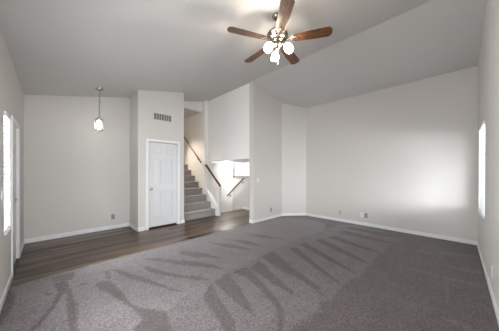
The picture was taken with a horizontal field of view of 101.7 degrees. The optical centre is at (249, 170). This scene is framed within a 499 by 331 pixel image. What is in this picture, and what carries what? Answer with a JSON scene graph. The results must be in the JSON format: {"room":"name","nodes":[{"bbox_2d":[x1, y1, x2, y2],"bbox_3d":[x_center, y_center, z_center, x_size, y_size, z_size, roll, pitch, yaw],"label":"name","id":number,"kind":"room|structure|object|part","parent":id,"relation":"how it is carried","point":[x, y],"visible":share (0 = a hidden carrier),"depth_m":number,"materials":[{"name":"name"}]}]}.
{"room":"empty living room","nodes":[
{"label":"empty living room","id":0,"kind":"room"},
{"bbox_2d":[0,28,23,299],"bbox_3d":[-2.193,-0.045,1.645,0.120,2.830,6.204,0,0,-44],"label":"wall","id":1,"kind":"structure","parent":0,"point":[11,93],"depth_m":2.43,"materials":[{"name":"paint"}]},
{"bbox_2d":[0,273,11,311],"bbox_3d":[-1.525,1.327,1.059,0.014,0.085,4.192,0,0,-44],"label":"baseboard","id":2,"kind":"structure","parent":1,"relation":"attached to","point":[9,281],"depth_m":2.20,"materials":[{"name":"white paint"}]},
{"bbox_2d":[4,111,10,232],"bbox_3d":[-2.781,0.010,2.308,0.057,1.312,0.374,0,0,-44],"label":"window blind","id":3,"kind":"object","parent":1,"relation":"attached to","point":[7,117],"visible":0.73,"depth_m":2.27,"materials":[{"name":"white paint"}]},
{"bbox_3d":[-2.670,0.029,2.234,0.003,1.258,0.004,0,0,-44],"label":"ladder cord","id":4,"kind":"part","parent":3,"relation":"part of","materials":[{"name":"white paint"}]},
{"bbox_2d":[11,115,19,278],"bbox_3d":[-3.329,0.332,2.849,0.144,2.076,0.842,0,0,-44],"label":"door","id":5,"kind":"structure","parent":1,"relation":"in","point":[15,127],"depth_m":3.03,"materials":[{"name":"white paint"}]},
{"bbox_2d":[20,240,24,255],"bbox_3d":[-3.925,1.327,3.506,0.014,0.085,0.882,0,0,-44],"label":"baseboard","id":6,"kind":"structure","parent":1,"relation":"attached to","point":[23,243],"depth_m":3.50,"materials":[{"name":"white paint"}]},
{"bbox_2d":[24,95,129,238],"bbox_3d":[-3.691,-0.239,4.437,1.893,3.217,0.120,0,0,-44],"label":"wall","id":7,"kind":"structure","parent":0,"point":[77,175],"depth_m":4.32,"materials":[{"name":"paint"}]},
{"bbox_2d":[24,222,129,243],"bbox_3d":[-3.605,1.327,4.428,1.763,0.085,0.014,0,0,-44],"label":"baseboard","id":8,"kind":"structure","parent":7,"relation":"attached to","point":[42,238],"depth_m":4.30,"materials":[{"name":"white paint"}]},
{"bbox_2d":[10,209,251,285],"bbox_3d":[-1.675,1.445,5.011,5.574,0.150,2.124,0,0,-44],"label":"floor","id":9,"kind":"structure","parent":0,"point":[40,259],"depth_m":3.83,"materials":[{"name":"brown wood"}]},
{"bbox_2d":[184,159,220,220],"bbox_3d":[-2.673,0.170,7.187,1.210,2.400,3.975,0,0,-44],"label":"staircase","id":10,"kind":"structure","parent":9,"relation":"on","point":[197,205],"depth_m":6.30,"materials":[{"name":"grey carpet"}]},
{"bbox_3d":[-1.160,0.135,6.430,0.066,0.695,0.775,0,0,-44],"label":"handrail","id":11,"kind":"part","parent":10,"relation":"part of","materials":[{"name":"brown wood"}]},
{"bbox_3d":[-0.927,0.905,6.193,0.090,0.930,0.090,0,0,-44],"label":"newel post","id":12,"kind":"part","parent":10,"relation":"part of","materials":[{"name":"white paint"}]},
{"bbox_2d":[130,91,136,226],"bbox_3d":[-2.785,-0.238,4.923,0.100,3.215,0.694,0,0,-44],"label":"wall","id":13,"kind":"structure","parent":0,"point":[133,99],"depth_m":4.81,"materials":[{"name":"paint"}]},
{"bbox_2d":[129,223,136,230],"bbox_3d":[-2.744,1.327,4.800,0.014,0.085,0.688,0,0,-44],"label":"baseboard","id":14,"kind":"structure","parent":13,"relation":"attached to","point":[130,224],"depth_m":4.78,"materials":[{"name":"white paint"}]},
{"bbox_2d":[137,90,183,229],"bbox_3d":[-2.150,-0.358,4.990,1.102,3.456,0.100,0,0,-44],"label":"wall","id":15,"kind":"structure","parent":0,"point":[148,102],"depth_m":4.82,"materials":[{"name":"paint"}]},
{"bbox_2d":[137,227,144,231],"bbox_3d":[-2.457,1.327,4.609,0.158,0.085,0.014,0,0,-44],"label":"baseboard","id":16,"kind":"structure","parent":15,"relation":"attached to","point":[140,228],"depth_m":4.60,"materials":[{"name":"white paint"}]},
{"bbox_2d":[153,112,171,122],"bbox_3d":[-2.111,-1.298,4.950,0.450,0.185,0.012,0,0,-44],"label":"air vent","id":17,"kind":"object","parent":15,"relation":"in","point":[156,116],"visible":1,"depth_m":4.94,"materials":[{"name":"metal"}]},
{"bbox_2d":[146,138,179,229],"bbox_3d":[-2.119,0.312,4.990,0.819,2.116,0.143,0,0,-44],"label":"door","id":18,"kind":"structure","parent":15,"relation":"in","point":[162,159],"depth_m":4.98,"materials":[{"name":"white paint"}]},
{"bbox_2d":[184,108,199,118],"bbox_3d":[-3.047,-2.030,7.601,1.474,0.120,3.080,0,0,-44],"label":"ceiling","id":19,"kind":"structure","parent":0,"point":[187,113],"depth_m":6.87,"materials":[{"name":"paint"}]},
{"bbox_2d":[184,101,202,111],"bbox_3d":[-1.944,-2.160,6.456,1.244,0.380,0.100,0,0,-44],"label":"wall","id":20,"kind":"structure","parent":0,"point":[191,105],"depth_m":6.55,"materials":[{"name":"white paint"}]},
{"bbox_2d":[208,84,248,192],"bbox_3d":[-1.765,0.135,7.255,0.130,4.970,5.170,0,0,-44],"label":"wall","id":21,"kind":"structure","parent":0,"point":[228,113],"depth_m":5.96,"materials":[{"name":"white paint"}]},
{"bbox_2d":[184,101,207,193],"bbox_3d":[-2.550,-0.490,7.865,0.135,3.720,3.200,0,0,-44],"label":"wall","id":22,"kind":"structure","parent":21,"relation":"attached to","point":[195,126],"depth_m":6.95,"materials":[{"name":"white paint"}]},
{"bbox_2d":[184,137,200,162],"bbox_3d":[-2.212,-1.018,7.356,0.096,1.517,1.826,0,0,-44],"label":"wall handrail","id":23,"kind":"object","parent":22,"relation":"attached to","point":[184,137],"visible":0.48,"depth_m":7.05,"materials":[{"name":"brown wood"}]},
{"bbox_2d":[212,162,248,212],"bbox_3d":[-1.171,1.090,8.348,0.120,2.840,3.440,0,0,-44],"label":"wall","id":24,"kind":"structure","parent":0,"point":[223,173],"depth_m":7.86,"materials":[{"name":"white paint"}]},
{"bbox_2d":[227,178,243,195],"bbox_3d":[-0.517,0.621,7.527,0.096,0.735,0.955,0,0,-44],"label":"wall handrail","id":25,"kind":"object","parent":24,"relation":"attached to","point":[243,178],"visible":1,"depth_m":7.45,"materials":[{"name":"brown wood"}]},
{"bbox_2d":[212,159,248,162],"bbox_3d":[-1.056,-0.385,7.670,1.465,0.130,4.770,0,0,-44],"label":"ceiling","id":26,"kind":"structure","parent":0,"point":[241,160],"depth_m":7.04,"materials":[{"name":"white paint"}]},
{"bbox_2d":[0,0,485,107],"bbox_3d":[-0.084,-1.922,3.804,6.156,1.036,6.332,0,0,-44],"label":"ceiling","id":27,"kind":"structure","parent":0,"point":[122,48],"depth_m":3.11,"materials":[{"name":"paint"}]},
{"bbox_2d":[94,87,103,131],"bbox_3d":[-3.035,-1.232,4.106,0.166,0.920,0.147,0,0,-44],"label":"pendant lantern","id":28,"kind":"object","parent":27,"relation":"hanging from","point":[98,122],"visible":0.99,"depth_m":4.09,"materials":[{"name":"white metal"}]},
{"bbox_3d":[-3.035,-0.930,4.106,0.166,0.315,0.147,0,0,-44],"label":"lantern frame","id":29,"kind":"part","parent":28,"relation":"part of","materials":[{"name":"white glass"}]},
{"bbox_2d":[227,0,332,64],"bbox_3d":[0.341,-1.644,2.587,1.230,0.639,1.216,0,0,-44],"label":"ceiling fan","id":30,"kind":"object","parent":27,"relation":"hanging from","point":[277,36],"visible":0.99,"depth_m":2.45,"materials":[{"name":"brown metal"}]},
{"bbox_3d":[-0.030,-1.630,2.413,0.477,0.006,0.140,0,11,-20],"label":"blade","id":31,"kind":"part","parent":30,"relation":"part of","materials":[{"name":"brown wood"}]},
{"bbox_3d":[0.103,-1.630,2.869,0.140,0.006,0.477,-14,8,-37],"label":"blade","id":32,"kind":"part","parent":30,"relation":"part of","materials":[{"name":"brown wood"}]},
{"bbox_3d":[0.230,-1.503,2.467,0.114,0.124,0.098,0,0,-44],"label":"lamp shade","id":33,"kind":"part","parent":30,"relation":"part of","materials":[{"name":"white glass"}]},
{"bbox_3d":[0.338,-1.503,2.694,0.106,0.124,0.109,0,0,-44],"label":"lamp shade","id":34,"kind":"part","parent":30,"relation":"part of","materials":[{"name":"white glass"}]},
{"bbox_3d":[0.362,-1.630,2.146,0.140,0.006,0.477,11,0,-2],"label":"blade","id":35,"kind":"part","parent":30,"relation":"part of","materials":[{"name":"brown wood"}]},
{"bbox_3d":[0.481,-1.503,2.486,0.101,0.124,0.112,0,0,-44],"label":"lamp shade","id":36,"kind":"part","parent":30,"relation":"part of","materials":[{"name":"white glass"}]},
{"bbox_3d":[0.577,-1.630,2.883,0.140,0.006,0.477,-13,-7,34],"label":"blade","id":37,"kind":"part","parent":30,"relation":"part of","materials":[{"name":"brown wood"}]},
{"bbox_3d":[0.737,-1.630,2.437,0.477,0.006,0.140,0,-11,16],"label":"blade","id":38,"kind":"part","parent":30,"relation":"part of","materials":[{"name":"brown wood"}]},
{"bbox_2d":[0,215,498,330],"bbox_3d":[0.670,1.414,3.036,5.956,0.112,3.980,0,0,-44],"label":"floor","id":39,"kind":"structure","parent":0,"point":[282,273],"depth_m":2.36,"materials":[{"name":"grey carpet"}]},
{"bbox_2d":[249,82,281,222],"bbox_3d":[0.736,-0.486,5.978,1.941,3.712,0.156,0,0,-44],"label":"wall","id":40,"kind":"structure","parent":0,"point":[265,111],"depth_m":5.57,"materials":[{"name":"paint"}]},
{"bbox_2d":[282,103,305,212],"bbox_3d":[1.349,-0.350,6.166,0.602,3.440,0.501,0,0,-44],"label":"wall","id":41,"kind":"structure","parent":0,"point":[293,117],"depth_m":6.15,"materials":[{"name":"paint"}]},
{"bbox_2d":[282,213,305,215],"bbox_3d":[1.349,1.327,6.145,0.755,0.085,0.014,0,0,-5],"label":"baseboard","id":42,"kind":"structure","parent":41,"relation":"attached to","point":[283,214],"depth_m":6.14,"materials":[{"name":"white paint"}]},
{"bbox_2d":[306,66,477,240],"bbox_3d":[2.775,-0.280,5.199,0.120,3.300,4.080,0,0,-44],"label":"wall","id":43,"kind":"structure","parent":0,"point":[404,156],"depth_m":4.49,"materials":[{"name":"paint"}]},
{"bbox_2d":[306,213,476,244],"bbox_3d":[2.938,1.327,4.938,0.014,0.085,3.479,0,0,-44],"label":"baseboard","id":44,"kind":"structure","parent":43,"relation":"attached to","point":[472,242],"depth_m":4.49,"materials":[{"name":"white paint"}]},
{"bbox_2d":[478,0,498,308],"bbox_3d":[2.134,-0.490,1.629,6.036,3.720,0.120,0,0,-44],"label":"wall","id":45,"kind":"structure","parent":0,"point":[488,64],"depth_m":2.33,"materials":[{"name":"paint"}]},
{"bbox_2d":[478,120,484,216],"bbox_3d":[3.574,-0.030,3.104,0.934,1.332,0.057,0,0,-44],"label":"window","id":46,"kind":"structure","parent":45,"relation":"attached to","point":[481,130],"depth_m":3.01,"materials":[{"name":"white paint"}]},
{"bbox_3d":[3.321,-0.011,2.895,0.004,1.278,0.003,0,0,-44],"label":"ladder cord","id":47,"kind":"part","parent":46,"relation":"part of","materials":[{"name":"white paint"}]},
{"bbox_2d":[477,241,498,324],"bbox_3d":[2.045,1.327,1.634,5.916,0.085,0.014,0,0,-44],"label":"baseboard","id":48,"kind":"structure","parent":45,"relation":"attached to","point":[495,306],"depth_m":2.28,"materials":[{"name":"white paint"}]},
{"bbox_3d":[-1.288,0.940,10.727,5.415,3.140,0.120,0,0,-44],"label":"wall","id":49,"kind":"structure","parent":0,"visible":0},
{"bbox_2d":[236,162,248,175],"bbox_3d":[-0.378,0.168,11.452,2.006,1.285,0.060,0,0,-44],"label":"vertical blind","id":50,"kind":"object","parent":49,"relation":"attached to","point":[244,164],"visible":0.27,"depth_m":11.44,"materials":[{"name":"white paint"}]}
]}

